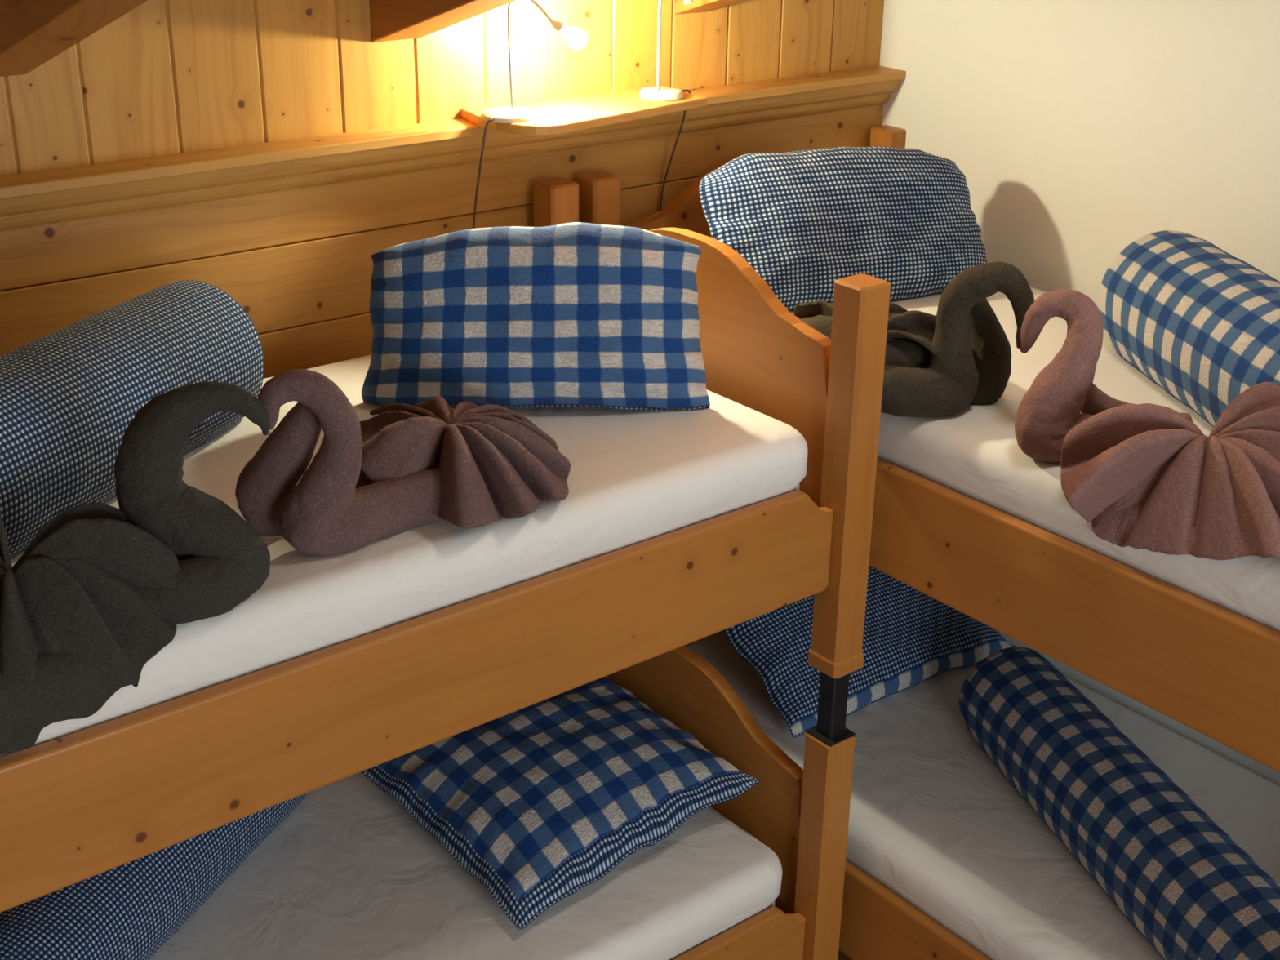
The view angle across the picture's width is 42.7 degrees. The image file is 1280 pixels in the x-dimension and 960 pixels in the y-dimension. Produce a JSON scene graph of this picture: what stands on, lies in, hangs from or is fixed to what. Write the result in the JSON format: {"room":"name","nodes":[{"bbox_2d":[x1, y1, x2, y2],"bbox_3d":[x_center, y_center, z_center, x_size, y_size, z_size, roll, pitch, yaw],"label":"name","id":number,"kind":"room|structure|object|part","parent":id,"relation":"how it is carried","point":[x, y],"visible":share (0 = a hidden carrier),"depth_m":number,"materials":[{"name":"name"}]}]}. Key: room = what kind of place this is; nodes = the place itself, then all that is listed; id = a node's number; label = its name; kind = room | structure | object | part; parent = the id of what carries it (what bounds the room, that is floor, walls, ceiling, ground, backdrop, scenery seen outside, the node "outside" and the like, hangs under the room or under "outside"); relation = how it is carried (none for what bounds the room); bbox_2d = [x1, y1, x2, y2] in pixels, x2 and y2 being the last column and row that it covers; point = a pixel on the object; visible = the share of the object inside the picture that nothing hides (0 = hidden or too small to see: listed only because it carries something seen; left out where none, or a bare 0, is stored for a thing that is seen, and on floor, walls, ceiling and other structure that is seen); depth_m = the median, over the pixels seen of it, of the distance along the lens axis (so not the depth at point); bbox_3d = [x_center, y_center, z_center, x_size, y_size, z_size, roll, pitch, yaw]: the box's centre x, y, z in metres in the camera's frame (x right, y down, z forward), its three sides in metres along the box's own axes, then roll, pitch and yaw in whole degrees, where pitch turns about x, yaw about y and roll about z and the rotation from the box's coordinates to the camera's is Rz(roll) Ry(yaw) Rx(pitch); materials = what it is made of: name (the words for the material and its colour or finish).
{"room":"bunk bedroom","nodes":[
{"label":"bunk bedroom","id":0,"kind":"room"},
{"bbox_2d":[0,0,883,378],"bbox_3d":[-1.345,-0.008,3.001,4.800,2.620,0.122,-16,29,-34],"label":"wall","id":1,"kind":"structure","parent":0,"point":[164,77],"depth_m":3.27,"materials":[{"name":"brown wood"}]},
{"bbox_2d":[0,66,906,231],"bbox_3d":[-1.287,-0.426,2.745,4.800,0.093,0.092,-16,29,-34],"label":"shelf","id":2,"kind":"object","parent":1,"relation":"attached to","point":[91,191],"depth_m":3.22,"materials":[{"name":"brown wood"}]},
{"bbox_2d":[460,84,706,135],"bbox_3d":[-0.098,-0.781,3.460,0.526,0.020,0.251,-16,29,-34],"label":"shelf board","id":3,"kind":"object","parent":2,"relation":"on","point":[574,113],"visible":0.92,"depth_m":3.42,"materials":[{"name":"brown wood"}]},
{"bbox_2d":[472,0,586,228],"bbox_3d":[-0.232,-0.657,3.360,0.253,0.676,0.108,-2,24,-7],"label":"table lamp","id":4,"kind":"object","parent":3,"relation":"on","point":[575,37],"visible":0.88,"depth_m":3.28,"materials":[{"name":"beige metal"}]},
{"bbox_3d":[-0.317,-0.530,3.372,0.086,0.433,0.031,4,24,7],"label":"power cord","id":5,"kind":"part","parent":4,"relation":"part of","materials":[{"name":"brown plastic"}]},
{"bbox_3d":[-0.217,-0.856,3.265,0.092,0.235,0.021,-3,24,-9],"label":"stem","id":6,"kind":"part","parent":4,"relation":"part of","materials":[{"name":"beige metal"}]},
{"bbox_2d":[550,19,586,49],"bbox_3d":[-0.145,-0.895,3.289,0.085,0.063,0.042,-16,29,-34],"label":"bulb","id":7,"kind":"object","parent":4,"relation":"attached to","point":[575,37],"depth_m":3.28,"materials":[{"name":"beige glass"}]},
{"bbox_2d":[638,0,693,211],"bbox_3d":[0.058,-0.770,3.611,0.098,0.691,0.167,10,25,20],"label":"table lamp","id":8,"kind":"object","parent":3,"relation":"on","point":[657,93],"visible":0.8,"depth_m":3.52,"materials":[{"name":"beige metal"}]},
{"bbox_3d":[0.069,-0.963,3.503,0.081,0.250,0.008,-16,29,-34],"label":"stem","id":9,"kind":"part","parent":8,"relation":"part of","materials":[{"name":"beige metal"}]},
{"bbox_3d":[0.060,-0.670,3.708,0.066,0.432,0.089,-16,29,-34],"label":"power cord","id":10,"kind":"part","parent":8,"relation":"part of","materials":[{"name":"brown plastic"}]},
{"bbox_2d":[684,0,693,4],"bbox_3d":[0.104,-1.033,3.500,0.021,0.028,0.021,-16,29,-34],"label":"socket","id":11,"kind":"object","parent":8,"relation":"attached to","point":[686,2],"depth_m":3.50,"materials":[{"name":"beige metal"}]},
{"bbox_2d":[837,949,852,959],"bbox_3d":[0.047,1.994,1.839,4.800,0.080,4.600,-16,29,-34],"label":"floor","id":12,"kind":"structure","parent":0,"point":[842,956],"depth_m":3.79,"materials":[{"name":"brown wood"}]},
{"bbox_2d":[0,177,890,959],"bbox_3d":[-0.681,0.523,2.955,2.066,1.702,0.991,-17,29,-35],"label":"bunk bed","id":13,"kind":"object","parent":12,"relation":"on","point":[77,806],"visible":0.43,"depth_m":2.80,"materials":[{"name":"brown wood"}]},
{"bbox_2d":[0,354,808,757],"bbox_3d":[-0.668,0.122,2.773,1.854,0.283,0.874,-17,29,-35],"label":"mattress","id":14,"kind":"object","parent":13,"relation":"on","point":[635,477],"visible":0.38,"depth_m":2.63,"materials":[{"name":"white fabric"}]},
{"bbox_2d":[0,280,263,558],"bbox_3d":[-0.904,-0.111,2.627,0.260,0.255,0.718,9,25,19],"label":"bolster","id":15,"kind":"object","parent":14,"relation":"on","point":[69,396],"visible":0.75,"depth_m":2.53,"materials":[{"name":"blue fabric"}]},
{"bbox_2d":[0,381,270,755],"bbox_3d":[-0.771,0.084,2.243,0.541,0.402,0.309,-16,29,-34],"label":"swan","id":16,"kind":"object","parent":14,"relation":"on","point":[100,589],"visible":1,"depth_m":2.19,"materials":[{"name":"grey fabric"}]},
{"bbox_2d":[235,368,570,556],"bbox_3d":[-0.355,-0.105,2.573,0.592,0.302,0.391,-16,29,-34],"label":"swan","id":17,"kind":"object","parent":14,"relation":"on","point":[468,465],"visible":0.99,"depth_m":2.49,"materials":[{"name":"fabric"}]},
{"bbox_2d":[361,222,710,410],"bbox_3d":[-0.190,-0.298,2.987,0.644,0.328,0.231,1,24,0],"label":"pillow","id":18,"kind":"object","parent":14,"relation":"on","point":[574,313],"visible":1,"depth_m":2.91,"materials":[{"name":"blue fabric"}]},
{"bbox_3d":[-0.396,0.332,2.492,1.910,0.218,0.030,-17,29,-35],"label":"rail","id":19,"kind":"part","parent":13,"relation":"part of","materials":[{"name":"brown wood"}]},
{"bbox_2d":[150,772,782,959],"bbox_3d":[-0.681,0.972,3.143,1.854,0.283,0.874,-17,29,-35],"label":"mattress","id":20,"kind":"object","parent":13,"relation":"on","point":[349,873],"visible":0.37,"depth_m":3.18,"materials":[{"name":"white fabric"}]},
{"bbox_2d":[0,792,307,959],"bbox_3d":[-0.927,0.714,3.073,0.248,0.241,0.888,9,25,18],"label":"bolster","id":21,"kind":"object","parent":20,"relation":"on","point":[128,911],"visible":0.4,"depth_m":2.88,"materials":[{"name":"blue fabric"}]},
{"bbox_2d":[360,675,759,929],"bbox_3d":[-0.174,0.600,3.427,0.628,0.181,0.653,-16,29,-34],"label":"pillow","id":22,"kind":"object","parent":20,"relation":"on","point":[538,802],"visible":0.81,"depth_m":3.29,"materials":[{"name":"blue fabric"}]},
{"bbox_3d":[-0.185,-0.285,3.668,0.081,0.774,0.081,-17,29,-35],"label":"post","id":23,"kind":"part","parent":13,"relation":"part of","materials":[{"name":"brown wood"}]},
{"bbox_3d":[0.087,0.654,3.690,0.032,0.617,0.835,-17,29,-35],"label":"headboard","id":24,"kind":"part","parent":13,"relation":"part of","materials":[{"name":"brown wood"}]},
{"bbox_3d":[-0.409,1.182,2.862,1.910,0.218,0.030,-17,29,-35],"label":"rail","id":25,"kind":"part","parent":13,"relation":"part of","materials":[{"name":"brown wood"}]},
{"bbox_3d":[0.100,-0.196,3.319,0.032,0.617,0.835,-17,29,-35],"label":"headboard","id":26,"kind":"part","parent":13,"relation":"part of","materials":[{"name":"brown wood"}]},
{"bbox_3d":[0.371,0.856,3.391,0.081,0.774,0.081,-17,29,-35],"label":"post","id":27,"kind":"part","parent":13,"relation":"part of","materials":[{"name":"brown wood"}]},
{"bbox_3d":[0.384,0.006,3.021,0.081,0.774,0.081,-17,29,-35],"label":"post","id":28,"kind":"part","parent":13,"relation":"part of","materials":[{"name":"brown wood"}]},
{"bbox_2d":[575,124,1279,959],"bbox_3d":[0.866,0.328,3.460,0.991,1.702,2.066,-17,29,-35],"label":"bunk bed","id":29,"kind":"object","parent":12,"relation":"on","point":[1213,669],"visible":0.16,"depth_m":2.84,"materials":[{"name":"brown wood"}]},
{"bbox_3d":[-0.097,-0.311,3.730,0.081,0.774,0.081,-17,29,-35],"label":"post","id":30,"kind":"part","parent":29,"relation":"part of","materials":[{"name":"brown wood"}]},
{"bbox_3d":[0.263,-0.474,3.964,0.835,0.617,0.032,-17,29,-35],"label":"headboard","id":31,"kind":"part","parent":29,"relation":"part of","materials":[{"name":"brown wood"}]},
{"bbox_3d":[0.620,-0.525,4.247,0.081,0.774,0.081,-17,29,-35],"label":"post","id":32,"kind":"part","parent":29,"relation":"part of","materials":[{"name":"brown wood"}]},
{"bbox_3d":[0.505,0.948,3.431,0.030,0.218,1.910,-17,29,-35],"label":"rail","id":33,"kind":"part","parent":29,"relation":"part of","materials":[{"name":"brown wood"}]},
{"bbox_2d":[684,629,1279,959],"bbox_3d":[0.851,0.775,3.650,0.873,0.283,1.854,-17,29,-35],"label":"mattress","id":34,"kind":"object","parent":29,"relation":"on","point":[933,819],"visible":0.33,"depth_m":3.44,"materials":[{"name":"white fabric"}]},
{"bbox_2d":[724,565,1015,737],"bbox_3d":[0.512,0.319,3.991,0.736,0.269,0.466,-16,29,-34],"label":"pillow","id":35,"kind":"object","parent":34,"relation":"on","point":[911,637],"visible":0.47,"depth_m":3.85,"materials":[{"name":"blue fabric"}]},
{"bbox_2d":[959,646,1279,959],"bbox_3d":[0.976,0.682,3.226,0.238,0.230,1.103,-6,24,-15],"label":"bolster","id":36,"kind":"object","parent":34,"relation":"on","point":[1183,882],"visible":1,"depth_m":3.15,"materials":[{"name":"blue fabric"}]},
{"bbox_2d":[788,287,1279,631],"bbox_3d":[0.864,-0.075,3.279,0.874,0.283,1.854,-17,29,-35],"label":"mattress","id":37,"kind":"object","parent":29,"relation":"on","point":[975,452],"visible":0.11,"depth_m":2.92,"materials":[{"name":"white fabric"}]},
{"bbox_2d":[699,146,987,310],"bbox_3d":[0.465,-0.569,3.640,0.691,0.323,0.239,-8,25,-20],"label":"pillow","id":38,"kind":"object","parent":37,"relation":"on","point":[805,221],"visible":0.79,"depth_m":3.56,"materials":[{"name":"blue fabric"}]},
{"bbox_2d":[794,261,1034,417],"bbox_3d":[0.464,-0.317,3.097,0.321,0.297,0.632,-16,29,-34],"label":"swan","id":39,"kind":"object","parent":37,"relation":"on","point":[944,363],"visible":0.54,"depth_m":2.98,"materials":[{"name":"grey fabric"}]},
{"bbox_2d":[1014,288,1279,559],"bbox_3d":[0.890,-0.074,2.660,0.448,0.362,0.589,-2,24,-7],"label":"swan","id":40,"kind":"object","parent":37,"relation":"on","point":[1144,476],"visible":1,"depth_m":2.62,"materials":[{"name":"pink fabric"}]},
{"bbox_2d":[1099,230,1279,426],"bbox_3d":[1.109,-0.253,3.020,0.265,0.259,0.698,-3,24,-9],"label":"bolster","id":41,"kind":"object","parent":37,"relation":"on","point":[1199,321],"visible":0.77,"depth_m":3.00,"materials":[{"name":"blue fabric"}]},
{"bbox_3d":[0.519,0.098,3.061,0.030,0.218,1.910,-17,29,-35],"label":"rail","id":42,"kind":"part","parent":29,"relation":"part of","materials":[{"name":"brown wood"}]},
{"bbox_2d":[879,0,1279,786],"bbox_3d":[2.006,-0.345,2.482,0.120,3.750,4.700,-16,29,-34],"label":"wall","id":43,"kind":"structure","parent":0,"point":[1078,131],"depth_m":3.64,"materials":[{"name":"white paint"}]},
{"bbox_3d":[0.090,-0.729,0.652,4.798,1.480,4.600,-16,29,-34],"label":"ceiling","id":44,"kind":"structure","parent":0,"visible":0},
{"bbox_2d":[0,0,147,76],"bbox_3d":[0.270,-0.691,0.852,0.110,1.611,4.549,-16,29,-34],"label":"roof beam","id":45,"kind":"structure","parent":44,"relation":"attached to","point":[33,33],"depth_m":2.48,"materials":[{"name":"brown wood"}]},
{"bbox_2d":[369,0,515,42],"bbox_3d":[0.898,-0.873,1.291,0.112,1.611,4.549,-16,29,-34],"label":"roof beam","id":46,"kind":"structure","parent":44,"relation":"attached to","point":[391,20],"depth_m":3.11,"materials":[{"name":"brown wood"}]},
{"bbox_2d":[674,0,743,14],"bbox_3d":[1.501,-1.047,1.713,0.104,1.611,4.549,-16,29,-34],"label":"roof beam","id":47,"kind":"structure","parent":44,"relation":"attached to","point":[697,6],"depth_m":3.62,"materials":[{"name":"brown wood"}]}
]}

